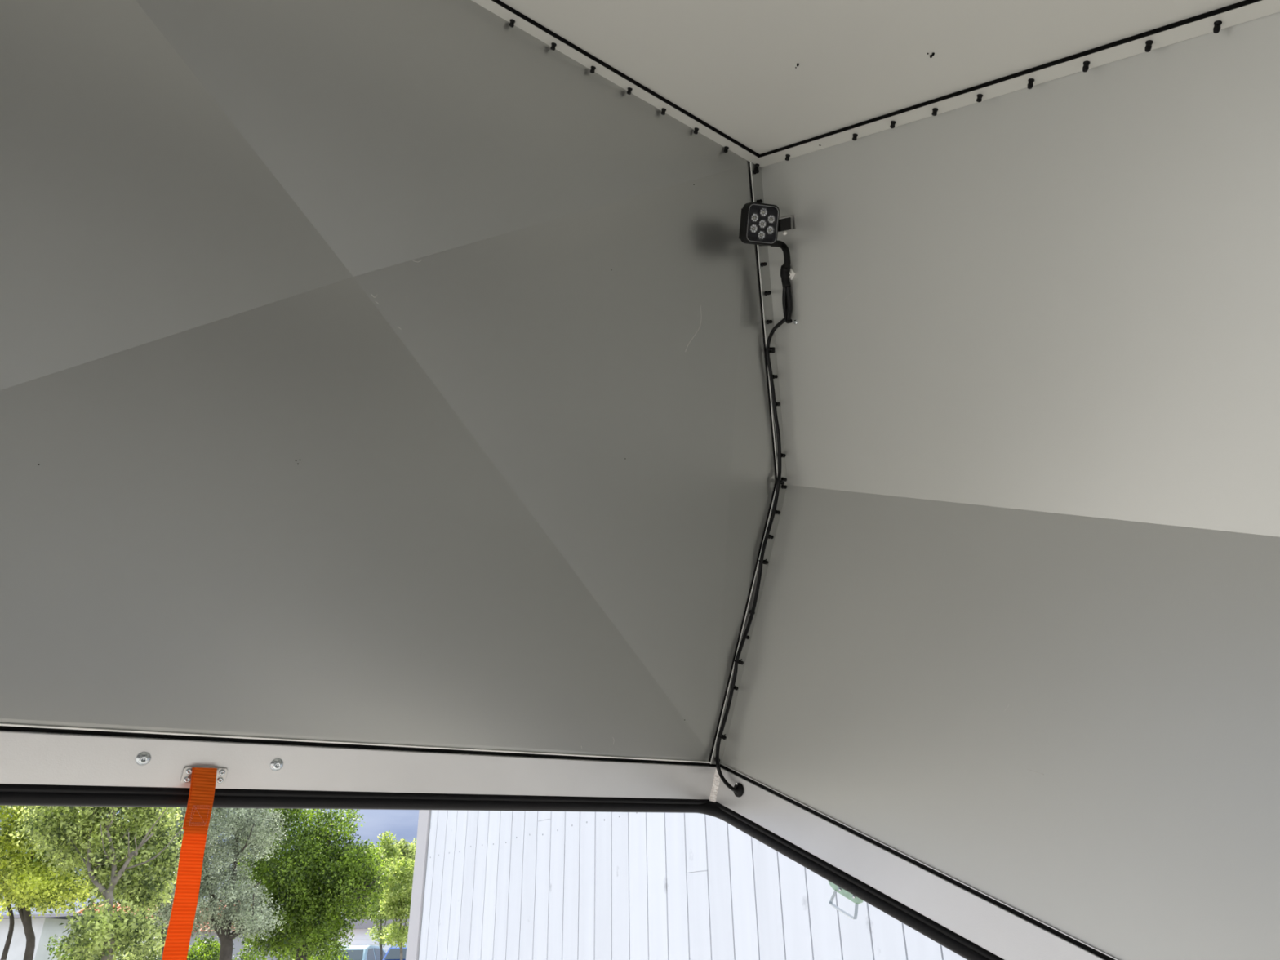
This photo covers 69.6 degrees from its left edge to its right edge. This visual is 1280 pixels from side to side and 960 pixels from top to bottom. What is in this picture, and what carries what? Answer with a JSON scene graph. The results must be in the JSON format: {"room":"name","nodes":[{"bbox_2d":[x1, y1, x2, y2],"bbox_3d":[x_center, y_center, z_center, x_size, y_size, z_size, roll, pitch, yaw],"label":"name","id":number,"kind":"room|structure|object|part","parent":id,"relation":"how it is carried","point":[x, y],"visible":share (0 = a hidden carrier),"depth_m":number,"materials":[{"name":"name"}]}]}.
{"room":"cargo space","nodes":[
{"label":"cargo space","id":0,"kind":"room"},
{"bbox_2d":[0,0,777,766],"bbox_3d":[-0.433,-0.188,1.306,1.811,1.127,0.600,19,-34,-33],"label":"wall","id":1,"kind":"structure","parent":0,"point":[391,375],"depth_m":1.33,"materials":[{"name":"grey"}]},
{"bbox_2d":[0,729,722,802],"bbox_3d":[-0.553,0.382,1.246,1.816,0.182,0.061,19,-34,-33],"label":"rail","id":2,"kind":"object","parent":1,"relation":"attached to","point":[26,757],"visible":0.94,"depth_m":1.31,"materials":[{"name":"metal"}]},
{"bbox_2d":[161,766,227,959],"bbox_3d":[-0.570,0.491,1.158,0.056,0.256,0.021,19,-34,-33],"label":"strap","id":3,"kind":"object","parent":2,"relation":"hanging from","point":[202,780],"visible":1,"depth_m":1.16,"materials":[{"name":"orange fabric"}]},
{"bbox_3d":[-0.574,0.390,1.214,0.055,0.022,0.006,15,-5,-35],"label":"anchor plate","id":4,"kind":"part","parent":3,"relation":"part of","materials":[{"name":"silver metal"}]},
{"bbox_2d":[738,202,795,245],"bbox_3d":[0.229,-0.451,1.628,0.116,0.089,0.064,9,-29,-18],"label":"work light","id":5,"kind":"object","parent":1,"relation":"attached to","point":[761,224],"visible":1,"depth_m":1.61,"materials":[{"name":"black plastic"}]},
{"bbox_2d":[499,0,1244,154],"bbox_3d":[0.333,-0.651,0.428,1.329,1.072,2.014,20,-34,-35],"label":"ceiling","id":6,"kind":"structure","parent":0,"point":[768,75],"depth_m":1.30,"materials":[{"name":"grey"}]},
{"bbox_2d":[708,0,1279,959],"bbox_3d":[0.810,0.054,0.828,0.329,1.962,2.458,20,-34,-35],"label":"wall","id":7,"kind":"structure","parent":0,"point":[1013,635],"depth_m":1.29,"materials":[{"name":"white"}]},
{"bbox_2d":[715,240,792,797],"bbox_3d":[0.232,0.073,1.683,0.114,0.895,0.539,3,-28,-8],"label":"power cable","id":8,"kind":"object","parent":7,"relation":"attached to","point":[787,300],"visible":0.97,"depth_m":1.74,"materials":[{"name":"black plastic"}]},
{"bbox_2d":[789,268,795,279],"bbox_3d":[0.276,-0.377,1.686,0.010,0.017,0.018,9,-29,-18],"label":"cable mount","id":9,"kind":"object","parent":7,"relation":"attached to","point":[792,273],"visible":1,"depth_m":1.68,"materials":[{"name":"white plastic"}]},
{"bbox_2d":[715,767,1105,959],"bbox_3d":[0.790,0.655,0.861,0.034,1.037,1.990,20,-34,-35],"label":"rail","id":10,"kind":"object","parent":7,"relation":"attached to","point":[1007,935],"visible":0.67,"depth_m":1.39,"materials":[{"name":"metal"}]},
{"bbox_2d":[828,880,863,919],"bbox_3d":[0.337,0.673,1.506,0.010,0.083,0.074,20,-34,-35],"label":"handle","id":11,"kind":"object","parent":10,"relation":"hanging from","point":[856,900],"visible":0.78,"depth_m":1.50,"materials":[{"name":"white metal"}]},
{"bbox_3d":[0.338,0.660,1.511,0.004,0.047,0.083,15,-5,-35],"label":"catch plate","id":12,"kind":"part","parent":11,"relation":"part of","materials":[{"name":"green metal"}]},
{"label":"outside","id":13,"kind":"structure","parent":0,"visible":0},
{"bbox_3d":[0.302,18.166,35.637,180.000,3.210,200.000,-1,-28,0],"label":"ground","id":14,"kind":"structure","parent":13,"visible":0},
{"bbox_2d":[0,805,110,959],"bbox_3d":[-7.453,4.442,10.418,2.853,4.474,2.317,6,-28,-13],"label":"broadleaf tree","id":15,"kind":"object","parent":14,"relation":"on","point":[24,882],"visible":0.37,"depth_m":10.11,"materials":[{"name":"green plant"}]},
{"bbox_2d":[44,933,119,959],"bbox_3d":[-10.200,9.224,16.722,1.230,1.764,1.323,-1,-28,0],"label":"bush","id":16,"kind":"object","parent":14,"relation":"on","point":[52,940],"visible":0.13,"depth_m":16.66,"materials":[{"name":"green plant"}]},
{"bbox_2d":[0,912,168,959],"bbox_3d":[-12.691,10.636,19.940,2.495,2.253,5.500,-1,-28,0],"label":"house","id":17,"kind":"structure","parent":14,"relation":"on","point":[46,926],"depth_m":18.10,"materials":[{"name":"grey stone"}]},
{"bbox_2d":[7,805,184,959],"bbox_3d":[-5.059,3.721,8.542,1.908,3.946,2.397,-9,-29,16],"label":"broadleaf tree","id":18,"kind":"object","parent":14,"relation":"on","point":[132,856],"visible":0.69,"depth_m":8.45,"materials":[{"name":"green plant"}]},
{"bbox_2d":[112,917,162,959],"bbox_3d":[-9.983,9.737,18.163,1.516,2.101,1.248,0,-28,-2],"label":"bush","id":19,"kind":"object","parent":14,"relation":"on","point":[154,953],"visible":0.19,"depth_m":18.10,"materials":[{"name":"green plant"}]},
{"bbox_2d":[75,902,318,959],"bbox_3d":[-15.887,16.581,32.647,7.954,3.015,5.517,-1,-28,0],"label":"house","id":20,"kind":"structure","parent":14,"relation":"on","point":[237,944],"depth_m":30.52,"materials":[{"name":"grey"}]},
{"bbox_2d":[186,933,234,959],"bbox_3d":[-9.371,10.537,19.416,1.256,1.737,1.218,0,-28,-3],"label":"bush","id":21,"kind":"object","parent":14,"relation":"on","point":[202,951],"visible":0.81,"depth_m":19.51,"materials":[{"name":"green plant"}]},
{"bbox_2d":[136,807,293,959],"bbox_3d":[-5.899,5.031,12.023,2.320,4.867,2.313,19,-33,-33],"label":"willow tree","id":22,"kind":"object","parent":14,"relation":"on","point":[240,824],"visible":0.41,"depth_m":11.77,"materials":[{"name":"green plant"}]},
{"bbox_2d":[231,931,316,959],"bbox_3d":[-8.173,11.094,20.788,2.311,1.891,1.265,-1,-28,0],"label":"bush","id":23,"kind":"object","parent":14,"relation":"on","point":[251,957],"visible":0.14,"depth_m":20.83,"materials":[{"name":"green plant"}]},
{"bbox_2d":[222,808,395,959],"bbox_3d":[-5.268,6.637,14.429,2.678,4.204,2.411,-7,-28,11],"label":"broadleaf tree","id":24,"kind":"object","parent":14,"relation":"on","point":[313,882],"visible":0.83,"depth_m":14.13,"materials":[{"name":"green plant"}]},
{"bbox_2d":[307,939,354,959],"bbox_3d":[-5.294,8.541,15.342,0.951,1.621,1.285,-1,-28,0],"label":"bush","id":25,"kind":"object","parent":14,"relation":"on","point":[340,953],"visible":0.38,"depth_m":15.41,"materials":[{"name":"green plant"}]},
{"bbox_2d":[324,945,386,959],"bbox_3d":[-10.268,17.857,33.640,1.800,1.496,4.291,-3,-28,4],"label":"parked car","id":26,"kind":"object","parent":14,"relation":"on","point":[361,952],"visible":0.51,"depth_m":32.65,"materials":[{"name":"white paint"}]},
{"bbox_2d":[343,844,385,919],"bbox_3d":[-18.043,27.832,60.138,2.556,7.503,3.006,-15,-31,25],"label":"tree","id":27,"kind":"object","parent":14,"relation":"on","point":[381,855],"visible":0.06,"depth_m":60.48,"materials":[{"name":"green plant"}]},
{"bbox_2d":[331,918,408,952],"bbox_3d":[-10.661,20.361,39.663,4.476,2.640,5.500,-1,-28,0],"label":"garage","id":28,"kind":"structure","parent":14,"relation":"on","point":[360,938],"depth_m":37.74,"materials":[{"name":"white"}]},
{"bbox_2d":[363,872,399,959],"bbox_3d":[-9.413,16.281,33.299,1.641,3.959,1.729,-1,-28,0],"label":"birch tree","id":29,"kind":"object","parent":14,"relation":"on","point":[380,917],"visible":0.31,"depth_m":33.29,"materials":[{"name":"green plant"}]},
{"bbox_2d":[374,831,403,919],"bbox_3d":[-18.018,29.181,64.446,2.893,8.835,3.048,-16,-31,27],"label":"tree","id":30,"kind":"object","parent":14,"relation":"on","point":[386,845],"visible":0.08,"depth_m":65.58,"materials":[{"name":"green plant"}]},
{"bbox_2d":[382,943,406,959],"bbox_3d":[-7.995,17.357,32.753,1.800,1.496,4.291,0,-28,-2],"label":"parked car","id":31,"kind":"object","parent":14,"relation":"on","point":[393,953],"visible":0.31,"depth_m":31.42,"materials":[{"name":"blue paint"}]},
{"bbox_2d":[377,856,414,959],"bbox_3d":[-7.826,14.358,29.831,1.564,4.117,1.934,-2,-28,2],"label":"birch tree","id":32,"kind":"object","parent":14,"relation":"on","point":[397,898],"visible":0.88,"depth_m":29.75,"materials":[{"name":"green plant"}]},
{"bbox_2d":[391,838,415,919],"bbox_3d":[-18.078,31.296,68.437,2.709,8.777,2.986,20,-34,-35],"label":"tree","id":33,"kind":"object","parent":14,"relation":"on","point":[408,853],"visible":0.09,"depth_m":69.62,"materials":[{"name":"green plant"}]},
{"bbox_2d":[408,838,416,918],"bbox_3d":[-17.711,33.065,72.431,2.769,9.214,3.033,-1,-28,0],"label":"tree","id":34,"kind":"object","parent":14,"relation":"on","point":[411,843],"visible":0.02,"depth_m":73.99,"materials":[{"name":"green plant"}]},
{"bbox_2d":[405,809,966,959],"bbox_3d":[3.197,0.232,5.091,5.800,6.700,9.031,18,-33,-32],"label":"building wall","id":35,"kind":"structure","parent":14,"relation":"on","point":[487,885],"depth_m":4.31,"materials":[{"name":"grey metal"}]},
{"bbox_3d":[0.007,1.163,0.112,2.829,0.535,2.872,-1,-28,0],"label":"trailer","id":36,"kind":"object","parent":14,"relation":"on","visible":0},
{"bbox_2d":[0,783,1004,959],"bbox_3d":[0.073,0.507,0.347,1.797,1.120,2.045,20,-34,-35],"label":"seal","id":37,"kind":"object","parent":36,"relation":"attached to","point":[11,794],"visible":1,"depth_m":1.36,"materials":[{"name":"black rubber"}]}
]}

